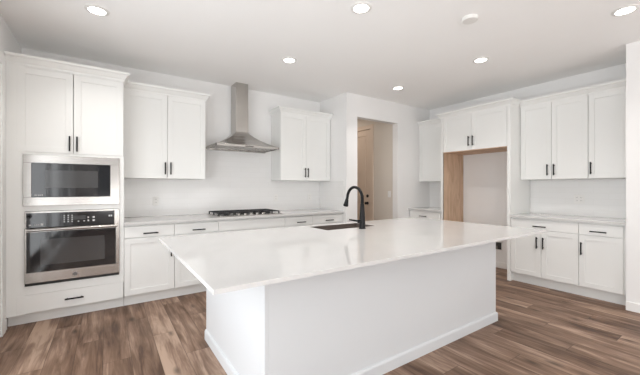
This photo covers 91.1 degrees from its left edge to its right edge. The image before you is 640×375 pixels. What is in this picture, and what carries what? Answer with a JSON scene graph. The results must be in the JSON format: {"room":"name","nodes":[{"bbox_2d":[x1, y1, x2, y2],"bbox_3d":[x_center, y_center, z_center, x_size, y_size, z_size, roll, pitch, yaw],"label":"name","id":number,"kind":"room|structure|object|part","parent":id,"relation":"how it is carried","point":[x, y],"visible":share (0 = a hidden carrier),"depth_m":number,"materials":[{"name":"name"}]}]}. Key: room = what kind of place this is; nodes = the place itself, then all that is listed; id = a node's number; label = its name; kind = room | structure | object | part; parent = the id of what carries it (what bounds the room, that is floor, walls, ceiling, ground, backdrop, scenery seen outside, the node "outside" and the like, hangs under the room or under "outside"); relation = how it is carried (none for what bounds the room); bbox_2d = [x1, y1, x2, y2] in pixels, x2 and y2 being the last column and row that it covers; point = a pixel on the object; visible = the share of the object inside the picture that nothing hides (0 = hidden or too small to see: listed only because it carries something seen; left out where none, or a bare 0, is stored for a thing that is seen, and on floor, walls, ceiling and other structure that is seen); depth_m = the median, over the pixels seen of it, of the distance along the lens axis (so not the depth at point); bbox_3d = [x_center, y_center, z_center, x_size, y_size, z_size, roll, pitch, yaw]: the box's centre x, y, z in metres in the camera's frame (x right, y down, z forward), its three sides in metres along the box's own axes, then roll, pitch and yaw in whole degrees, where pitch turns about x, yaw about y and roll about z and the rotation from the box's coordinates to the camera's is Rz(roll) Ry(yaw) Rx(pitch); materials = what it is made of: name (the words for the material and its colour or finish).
{"room":"kitchen","nodes":[
{"label":"kitchen","id":0,"kind":"room"},
{"bbox_2d":[0,14,20,325],"bbox_3d":[-0.903,-0.110,-0.166,0.150,2.800,8.740,0,0,-34],"label":"wall","id":1,"kind":"structure","parent":0,"point":[8,42],"depth_m":2.92,"materials":[{"name":"paint"}]},
{"bbox_2d":[0,63,0,336],"bbox_3d":[-2.543,0.106,2.431,0.093,2.352,0.680,0,0,-34],"label":"door","id":2,"kind":"structure","parent":1,"relation":"in","point":[0,63],"depth_m":2.69,"materials":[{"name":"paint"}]},
{"bbox_2d":[0,51,5,336],"bbox_3d":[-2.558,0.065,2.421,0.018,2.450,0.900,0,0,-34],"label":"trim","id":3,"kind":"structure","parent":1,"relation":"attached to","point":[2,57],"depth_m":2.74,"materials":[{"name":"paint"}]},
{"bbox_2d":[21,48,319,217],"bbox_3d":[-1.651,-0.110,4.536,3.895,2.800,0.120,0,0,-34],"label":"wall","id":4,"kind":"structure","parent":0,"point":[218,105],"depth_m":4.57,"materials":[{"name":"paint"}]},
{"bbox_2d":[124,81,209,179],"bbox_3d":[-1.955,-0.671,4.018,0.976,1.118,0.385,0,0,-34],"label":"upper cabinet","id":5,"kind":"object","parent":4,"relation":"attached to","point":[164,127],"visible":0.93,"depth_m":3.86,"materials":[{"name":"paint"}]},
{"bbox_3d":[-2.087,-0.624,3.768,0.455,1.023,0.020,0,0,-34],"label":"door","id":6,"kind":"part","parent":5,"relation":"part of","materials":[{"name":"paint"}]},
{"bbox_3d":[-1.954,-1.183,4.017,0.976,0.095,0.382,0,0,-34],"label":"crown molding","id":7,"kind":"part","parent":5,"relation":"part of","materials":[{"name":"paint"}]},
{"bbox_3d":[-1.708,-0.624,4.026,0.451,1.023,0.020,0,0,-34],"label":"door","id":8,"kind":"part","parent":5,"relation":"part of","materials":[{"name":"paint"}]},
{"bbox_2d":[124,145,319,217],"bbox_3d":[-1.239,-0.117,4.738,2.970,0.985,0.008,0,0,-34],"label":"wall tile","id":9,"kind":"structure","parent":4,"relation":"attached to","point":[233,180],"depth_m":4.62,"materials":[{"name":"white tile"}]},
{"bbox_2d":[153,196,158,204],"bbox_3d":[-2.150,0.175,4.111,0.072,0.116,0.007,0,0,-34],"label":"wall outlet","id":10,"kind":"object","parent":9,"relation":"attached to","point":[155,198],"visible":1,"depth_m":4.11,"materials":[{"name":"white plastic"}]},
{"bbox_2d":[206,82,278,152],"bbox_3d":[-1.110,-1.024,4.519,0.910,0.969,0.496,0,0,-34],"label":"range hood","id":11,"kind":"object","parent":4,"relation":"attached to","point":[239,140],"visible":1,"depth_m":4.52,"materials":[{"name":"metal"}]},
{"bbox_2d":[268,105,332,180],"bbox_3d":[-0.307,-0.671,5.137,0.993,1.118,0.385,0,0,-34],"label":"upper cabinet","id":12,"kind":"object","parent":4,"relation":"attached to","point":[302,137],"visible":1,"depth_m":4.98,"materials":[{"name":"paint"}]},
{"bbox_3d":[-0.414,-0.624,4.904,0.445,1.023,0.020,0,0,-34],"label":"door","id":13,"kind":"part","parent":12,"relation":"part of","materials":[{"name":"paint"}]},
{"bbox_3d":[-0.306,-1.183,5.136,0.993,0.095,0.382,0,0,-34],"label":"crown molding","id":14,"kind":"part","parent":12,"relation":"part of","materials":[{"name":"paint"}]},
{"bbox_3d":[-0.035,-0.624,5.162,0.463,1.023,0.020,0,0,-34],"label":"door","id":15,"kind":"part","parent":12,"relation":"part of","materials":[{"name":"paint"}]},
{"bbox_2d":[0,0,639,109],"bbox_3d":[1.006,-1.560,2.435,6.800,0.100,11.500,0,0,-34],"label":"ceiling","id":16,"kind":"structure","parent":0,"point":[423,47],"depth_m":3.22,"materials":[{"name":"paint"}]},
{"bbox_2d":[84,4,109,15],"bbox_3d":[-1.898,-1.505,2.670,0.176,0.010,0.176,0,0,-34],"label":"recessed light","id":17,"kind":"object","parent":16,"relation":"in","point":[94,9],"visible":1,"depth_m":2.66,"materials":[{"name":"white plastic"}]},
{"bbox_2d":[282,57,296,62],"bbox_3d":[-0.363,-1.505,3.712,0.176,0.010,0.176,0,0,-34],"label":"recessed light","id":18,"kind":"object","parent":16,"relation":"in","point":[285,59],"visible":1,"depth_m":3.70,"materials":[{"name":"white plastic"}]},
{"bbox_2d":[351,1,371,13],"bbox_3d":[0.345,-1.505,2.634,0.176,0.010,0.176,0,0,-34],"label":"recessed light","id":19,"kind":"object","parent":16,"relation":"in","point":[362,7],"visible":1,"depth_m":2.62,"materials":[{"name":"white plastic"}]},
{"bbox_2d":[392,86,403,89],"bbox_3d":[1.181,-1.505,4.749,0.176,0.010,0.176,0,0,-34],"label":"recessed light","id":20,"kind":"object","parent":16,"relation":"in","point":[395,87],"visible":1,"depth_m":4.74,"materials":[{"name":"white plastic"}]},
{"bbox_2d":[462,14,478,23],"bbox_3d":[1.337,-1.496,2.796,0.136,0.028,0.136,0,0,-34],"label":"smoke detector","id":21,"kind":"object","parent":16,"relation":"attached to","point":[471,18],"visible":1,"depth_m":2.77,"materials":[{"name":"white plastic"}]},
{"bbox_2d":[473,57,488,62],"bbox_3d":[1.900,-1.505,3.708,0.176,0.010,0.176,0,0,-34],"label":"recessed light","id":22,"kind":"object","parent":16,"relation":"in","point":[479,59],"visible":1,"depth_m":3.69,"materials":[{"name":"white plastic"}]},
{"bbox_2d":[611,4,639,15],"bbox_3d":[2.597,-1.505,2.670,0.176,0.010,0.176,0,0,-34],"label":"recessed light","id":23,"kind":"object","parent":16,"relation":"in","point":[627,9],"visible":1,"depth_m":2.66,"materials":[{"name":"white plastic"}]},
{"bbox_2d":[0,267,639,374],"bbox_3d":[1.006,1.330,2.435,6.800,0.080,11.500,0,0,-34],"label":"floor","id":24,"kind":"structure","parent":0,"point":[538,330],"depth_m":2.61,"materials":[{"name":"wood"}]},
{"bbox_2d":[4,51,129,326],"bbox_3d":[-2.623,0.034,3.365,0.959,2.512,0.705,0,0,-34],"label":"tall cabinet","id":25,"kind":"object","parent":24,"relation":"on","point":[54,107],"visible":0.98,"depth_m":3.05,"materials":[{"name":"paint"}]},
{"bbox_3d":[-2.626,-0.727,3.007,0.409,0.785,0.020,0,0,-34],"label":"door","id":26,"kind":"part","parent":25,"relation":"part of","materials":[{"name":"paint"}]},
{"bbox_3d":[-2.515,-1.176,3.206,0.959,0.092,0.321,0,0,-34],"label":"crown molding","id":27,"kind":"part","parent":25,"relation":"part of","materials":[{"name":"paint"}]},
{"bbox_3d":[-2.451,1.091,3.126,0.831,0.168,0.020,0,0,-34],"label":"drawer","id":28,"kind":"part","parent":25,"relation":"part of","materials":[{"name":"paint"}]},
{"bbox_2d":[24,209,118,286],"bbox_3d":[-2.571,0.574,3.319,0.738,0.696,0.629,0,0,-34],"label":"wall oven","id":29,"kind":"object","parent":25,"relation":"in","point":[60,245],"visible":1,"depth_m":3.08,"materials":[{"name":"metal"}]},
{"bbox_3d":[-2.448,0.310,3.111,0.684,0.136,0.023,0,0,-34],"label":"control panel","id":30,"kind":"part","parent":29,"relation":"part of","materials":[{"name":"black glass"}]},
{"bbox_3d":[-2.438,0.608,3.107,0.694,0.380,0.024,0,0,-34],"label":"glass","id":31,"kind":"part","parent":29,"relation":"part of","materials":[{"name":"black glass"}]},
{"bbox_3d":[-2.410,0.397,3.081,0.698,0.027,0.054,0,0,-34],"label":"handle","id":32,"kind":"part","parent":29,"relation":"part of","materials":[{"name":"metal"}]},
{"bbox_3d":[-2.435,0.305,3.118,0.738,0.159,0.013,0,0,-34],"label":"trim frame","id":33,"kind":"part","parent":29,"relation":"part of","materials":[{"name":"metal"}]},
{"bbox_2d":[23,154,119,205],"bbox_3d":[-2.554,-0.069,3.284,0.755,0.483,0.446,0,0,-34],"label":"microwave","id":34,"kind":"object","parent":25,"relation":"in","point":[48,180],"visible":1,"depth_m":3.09,"materials":[{"name":"metal"}]},
{"bbox_3d":[-2.447,-0.070,3.108,0.611,0.322,0.029,0,0,-34],"label":"door","id":35,"kind":"part","parent":34,"relation":"part of","materials":[{"name":"black glass"}]},
{"bbox_3d":[-2.414,-0.430,3.118,0.014,0.148,0.034,0,0,-34],"label":"handle","id":36,"kind":"part","parent":25,"relation":"part of","materials":[{"name":"black metal"}]},
{"bbox_3d":[-2.280,-0.727,3.242,0.417,0.785,0.020,0,0,-34],"label":"door","id":37,"kind":"part","parent":25,"relation":"part of","materials":[{"name":"paint"}]},
{"bbox_2d":[124,223,173,305],"bbox_3d":[-2.065,0.848,3.753,0.494,0.884,0.689,0,0,-34],"label":"base cabinet","id":38,"kind":"object","parent":24,"relation":"on","point":[148,264],"visible":0.84,"depth_m":3.49,"materials":[{"name":"paint"}]},
{"bbox_3d":[-1.898,0.485,3.504,0.492,0.121,0.020,0,0,-34],"label":"drawer","id":39,"kind":"part","parent":38,"relation":"part of","materials":[{"name":"paint"}]},
{"bbox_2d":[173,220,217,296],"bbox_3d":[-1.651,0.848,4.035,0.506,0.884,0.689,0,0,-34],"label":"base cabinet","id":40,"kind":"object","parent":24,"relation":"on","point":[185,282],"visible":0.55,"depth_m":3.73,"materials":[{"name":"paint"}]},
{"bbox_3d":[-1.483,0.485,3.786,0.501,0.121,0.020,0,0,-34],"label":"drawer","id":41,"kind":"part","parent":40,"relation":"part of","materials":[{"name":"paint"}]},
{"bbox_2d":[218,216,284,232],"bbox_3d":[-1.056,0.848,4.439,0.933,0.884,0.689,0,0,-34],"label":"base cabinet","id":42,"kind":"object","parent":24,"relation":"on","point":[232,225],"visible":0.27,"depth_m":4.16,"materials":[{"name":"paint"}]},
{"bbox_2d":[124,209,343,225],"bbox_3d":[-1.040,0.391,4.452,2.977,0.029,0.686,0,0,-34],"label":"countertop","id":43,"kind":"structure","parent":42,"relation":"on","point":[195,217],"depth_m":3.99,"materials":[{"name":"white stone"}]},
{"bbox_2d":[209,209,281,216],"bbox_3d":[-1.064,0.352,4.451,0.910,0.046,0.520,0,0,-34],"label":"gas cooktop","id":44,"kind":"object","parent":43,"relation":"in","point":[222,213],"visible":1,"depth_m":4.34,"materials":[{"name":"metal"}]},
{"bbox_3d":[-1.064,0.371,4.451,0.910,0.008,0.520,0,0,-34],"label":"plate","id":45,"kind":"part","parent":44,"relation":"part of","materials":[{"name":"metal"}]},
{"bbox_3d":[-1.080,0.860,4.059,0.462,0.611,0.020,0,0,-34],"label":"door","id":46,"kind":"part","parent":42,"relation":"part of","materials":[{"name":"paint"}]},
{"bbox_3d":[-0.694,0.860,4.321,0.461,0.611,0.020,0,0,-34],"label":"door","id":47,"kind":"part","parent":42,"relation":"part of","materials":[{"name":"paint"}]},
{"bbox_2d":[284,215,311,227],"bbox_3d":[-0.479,0.848,4.831,0.463,0.884,0.689,0,0,-34],"label":"base cabinet","id":48,"kind":"object","parent":24,"relation":"on","point":[301,220],"visible":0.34,"depth_m":4.57,"materials":[{"name":"paint"}]},
{"bbox_3d":[-0.310,0.860,4.582,0.458,0.611,0.020,0,0,-34],"label":"door","id":49,"kind":"part","parent":48,"relation":"part of","materials":[{"name":"paint"}]},
{"bbox_2d":[312,213,342,224],"bbox_3d":[-0.048,0.848,5.123,0.579,0.884,0.689,0,0,-34],"label":"base cabinet","id":50,"kind":"object","parent":24,"relation":"on","point":[318,219],"visible":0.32,"depth_m":4.86,"materials":[{"name":"paint"}]},
{"bbox_3d":[0.121,0.860,4.875,0.574,0.611,0.020,0,0,-34],"label":"door","id":51,"kind":"part","parent":50,"relation":"part of","materials":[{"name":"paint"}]},
{"bbox_2d":[205,242,497,374],"bbox_3d":[0.363,0.856,2.866,2.448,0.868,1.243,0,0,-34],"label":"kitchen island","id":52,"kind":"object","parent":24,"relation":"on","point":[376,319],"visible":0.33,"depth_m":2.12,"materials":[{"name":"paint"}]},
{"bbox_3d":[-0.639,0.856,2.205,0.020,0.868,1.144,0,0,-34],"label":"panel","id":53,"kind":"part","parent":52,"relation":"part of","materials":[{"name":"paint"}]},
{"bbox_3d":[0.372,1.248,2.852,2.448,0.085,1.209,0,0,-34],"label":"baseboard","id":54,"kind":"part","parent":52,"relation":"part of","materials":[{"name":"paint"}]},
{"bbox_2d":[159,217,545,294],"bbox_3d":[0.421,0.411,2.732,3.075,0.020,1.543,0,0,-34],"label":"island countertop","id":55,"kind":"structure","parent":52,"relation":"on","point":[224,262],"depth_m":2.10,"materials":[{"name":"white stone"}]},
{"bbox_2d":[312,223,372,229],"bbox_3d":[0.237,0.518,3.247,0.628,0.232,0.321,0,0,-34],"label":"sink","id":56,"kind":"object","parent":55,"relation":"in","point":[351,225],"visible":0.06,"depth_m":3.40,"materials":[{"name":"metal"}]},
{"bbox_2d":[343,186,365,228],"bbox_3d":[0.289,0.192,3.124,0.194,0.418,0.314,0,0,-34],"label":"faucet","id":57,"kind":"object","parent":55,"relation":"on","point":[361,221],"visible":1,"depth_m":3.04,"materials":[{"name":"black metal"}]},
{"bbox_3d":[0.346,0.074,3.155,0.029,0.184,0.264,0,0,-34],"label":"spout","id":58,"kind":"part","parent":57,"relation":"part of","materials":[{"name":"black metal"}]},
{"bbox_2d":[410,210,440,219],"bbox_3d":[2.065,0.848,5.669,0.634,0.884,0.647,0,0,-34],"label":"base cabinet","id":59,"kind":"object","parent":24,"relation":"on","point":[413,213],"visible":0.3,"depth_m":5.48,"materials":[{"name":"paint"}]},
{"bbox_2d":[408,207,440,211],"bbox_3d":[2.064,0.391,5.677,0.629,0.029,0.664,0,0,-34],"label":"countertop","id":60,"kind":"structure","parent":59,"relation":"on","point":[436,209],"depth_m":5.62,"materials":[{"name":"white stone"}]},
{"bbox_2d":[436,97,529,280],"bbox_3d":[2.552,0.030,4.942,0.655,2.520,1.195,0,0,-34],"label":"tall cabinet","id":61,"kind":"object","parent":24,"relation":"on","point":[494,126],"visible":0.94,"depth_m":4.69,"materials":[{"name":"paint"}]},
{"bbox_3d":[2.274,0.060,5.396,0.605,2.460,0.033,0,0,-34],"label":"panel","id":62,"kind":"part","parent":61,"relation":"part of","materials":[{"name":"paint"}]},
{"bbox_3d":[2.185,-0.857,5.006,0.020,0.557,0.479,0,0,-34],"label":"door","id":63,"kind":"part","parent":61,"relation":"part of","materials":[{"name":"paint"}]},
{"bbox_3d":[2.391,-1.183,4.833,0.266,0.095,1.195,0,0,-34],"label":"crown molding","id":64,"kind":"part","parent":61,"relation":"part of","materials":[{"name":"paint"}]},
{"bbox_3d":[2.467,-0.857,4.591,0.020,0.557,0.513,0,0,-34],"label":"door","id":65,"kind":"part","parent":61,"relation":"part of","materials":[{"name":"paint"}]},
{"bbox_3d":[2.868,0.060,4.521,0.605,2.460,0.043,0,0,-34],"label":"panel","id":66,"kind":"part","parent":61,"relation":"part of","materials":[{"name":"paint"}]},
{"bbox_2d":[511,217,580,294],"bbox_3d":[3.077,0.848,4.179,0.634,0.884,0.755,0,0,-34],"label":"base cabinet","id":67,"kind":"object","parent":24,"relation":"on","point":[550,258],"visible":0.85,"depth_m":3.98,"materials":[{"name":"paint"}]},
{"bbox_3d":[2.743,0.857,4.184,0.020,0.604,0.361,0,0,-34],"label":"door","id":68,"kind":"part","parent":67,"relation":"part of","materials":[{"name":"paint"}]},
{"bbox_3d":[2.852,0.485,4.024,0.020,0.121,0.748,0,0,-34],"label":"drawer","id":69,"kind":"part","parent":67,"relation":"part of","materials":[{"name":"paint"}]},
{"bbox_3d":[2.955,0.857,3.873,0.020,0.604,0.382,0,0,-34],"label":"door","id":70,"kind":"part","parent":67,"relation":"part of","materials":[{"name":"paint"}]},
{"bbox_2d":[510,213,625,224],"bbox_3d":[3.199,0.391,4.005,0.629,0.029,1.180,0,0,-34],"label":"countertop","id":71,"kind":"structure","parent":67,"relation":"on","point":[588,219],"depth_m":3.87,"materials":[{"name":"white stone"}]},
{"bbox_2d":[579,222,625,305],"bbox_3d":[3.408,0.848,3.691,0.634,0.884,0.424,0,0,-34],"label":"base cabinet","id":72,"kind":"object","parent":24,"relation":"on","point":[602,247],"visible":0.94,"depth_m":3.54,"materials":[{"name":"paint"}]},
{"bbox_3d":[3.172,0.485,3.552,0.020,0.121,0.384,0,0,-34],"label":"drawer","id":73,"kind":"part","parent":72,"relation":"part of","materials":[{"name":"paint"}]},
{"bbox_3d":[3.172,0.857,3.552,0.020,0.604,0.384,0,0,-34],"label":"door","id":74,"kind":"part","parent":72,"relation":"part of","materials":[{"name":"paint"}]},
{"bbox_2d":[320,92,429,222],"bbox_3d":[1.036,-0.110,5.907,2.090,2.800,0.870,0,0,-34],"label":"wall","id":75,"kind":"structure","parent":0,"point":[346,108],"depth_m":5.41,"materials":[{"name":"paint"}]},
{"bbox_2d":[320,181,343,210],"bbox_3d":[0.185,0.134,5.293,0.008,0.483,0.690,0,0,-34],"label":"tile","id":76,"kind":"structure","parent":75,"relation":"attached to","point":[331,192],"depth_m":5.25,"materials":[{"name":"white tile"}]},
{"bbox_2d":[357,119,392,219],"bbox_3d":[0.055,-0.110,6.679,1.335,2.800,3.010,0,0,-34],"label":"wall","id":77,"kind":"structure","parent":0,"point":[383,132],"depth_m":5.98,"materials":[{"name":"paint"}]},
{"bbox_2d":[357,129,369,220],"bbox_3d":[0.763,0.058,6.598,0.105,2.445,0.852,0,0,-34],"label":"door","id":78,"kind":"structure","parent":77,"relation":"in","point":[363,137],"depth_m":6.42,"materials":[{"name":"paint"}]},
{"bbox_2d":[357,124,373,220],"bbox_3d":[0.762,0.020,6.598,0.016,2.540,1.020,0,0,-34],"label":"trim","id":79,"kind":"structure","parent":77,"relation":"attached to","point":[371,127],"depth_m":6.21,"materials":[{"name":"paint"}]},
{"bbox_2d":[430,41,639,303],"bbox_3d":[3.240,-0.110,4.013,0.810,2.800,11.000,0,0,-34],"label":"wall","id":80,"kind":"structure","parent":0,"point":[485,174],"depth_m":4.31,"materials":[{"name":"paint"}]},
{"bbox_2d":[417,118,440,181],"bbox_3d":[2.172,-0.671,5.751,0.375,1.118,0.660,0,0,-34],"label":"upper cabinet","id":81,"kind":"object","parent":80,"relation":"attached to","point":[429,130],"visible":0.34,"depth_m":5.74,"materials":[{"name":"paint"}]},
{"bbox_3d":[2.026,-1.183,5.681,0.054,0.095,0.612,0,0,-34],"label":"crown molding","id":82,"kind":"part","parent":81,"relation":"part of","materials":[{"name":"paint"}]},
{"bbox_2d":[429,182,440,206],"bbox_3d":[2.328,0.134,5.857,0.008,0.483,0.665,0,0,-34],"label":"tile","id":83,"kind":"structure","parent":80,"relation":"attached to","point":[434,187],"depth_m":6.03,"materials":[{"name":"white tile"}]},
{"bbox_2d":[496,241,502,250],"bbox_3d":[2.855,0.940,5.069,0.021,0.150,0.180,0,0,-34],"label":"water supply box","id":84,"kind":"object","parent":80,"relation":"attached to","point":[499,245],"visible":0.61,"depth_m":5.04,"materials":[{"name":"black plastic"}]},
{"bbox_2d":[496,261,506,268],"bbox_3d":[2.821,1.242,5.125,0.015,0.095,1.000,0,0,-34],"label":"baseboard","id":85,"kind":"structure","parent":80,"relation":"attached to","point":[502,265],"depth_m":5.00,"materials":[{"name":"paint"}]},
{"bbox_2d":[519,87,590,179],"bbox_3d":[3.192,-0.671,4.248,0.375,1.118,0.765,0,0,-34],"label":"upper cabinet","id":86,"kind":"object","parent":80,"relation":"attached to","point":[554,127],"visible":0.98,"depth_m":4.13,"materials":[{"name":"paint"}]},
{"bbox_3d":[2.979,-0.624,4.335,0.020,1.023,0.374,0,0,-34],"label":"door","id":87,"kind":"part","parent":86,"relation":"part of","materials":[{"name":"paint"}]},
{"bbox_3d":[3.059,-1.183,4.159,0.054,0.095,0.764,0,0,-34],"label":"crown molding","id":88,"kind":"part","parent":86,"relation":"part of","materials":[{"name":"paint"}]},
{"bbox_3d":[3.194,-0.624,4.019,0.020,1.023,0.379,0,0,-34],"label":"door","id":89,"kind":"part","parent":86,"relation":"part of","materials":[{"name":"paint"}]},
{"bbox_2d":[530,179,625,217],"bbox_3d":[3.464,0.134,4.183,0.008,0.483,1.180,0,0,-34],"label":"wall tile","id":90,"kind":"structure","parent":80,"relation":"attached to","point":[603,197],"depth_m":4.17,"materials":[{"name":"white tile"}]},
{"bbox_2d":[574,195,584,203],"bbox_3d":[3.455,0.155,4.183,0.007,0.116,0.118,0,0,-34],"label":"wall outlet","id":91,"kind":"object","parent":90,"relation":"attached to","point":[580,199],"visible":1,"depth_m":4.18,"materials":[{"name":"white plastic"}]},
{"bbox_2d":[587,79,625,178],"bbox_3d":[3.523,-0.671,3.761,0.375,1.118,0.411,0,0,-34],"label":"upper cabinet","id":92,"kind":"object","parent":80,"relation":"attached to","point":[607,101],"visible":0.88,"depth_m":3.70,"materials":[{"name":"paint"}]},
{"bbox_3d":[3.390,-1.183,3.671,0.054,0.095,0.411,0,0,-34],"label":"crown molding","id":93,"kind":"part","parent":92,"relation":"part of","materials":[{"name":"paint"}]},
{"bbox_2d":[626,301,639,312],"bbox_3d":[4.605,1.242,1.268,0.015,0.095,4.925,0,0,-34],"label":"baseboard","id":94,"kind":"structure","parent":80,"relation":"attached to","point":[630,306],"depth_m":3.25,"materials":[{"name":"paint"}]}
]}

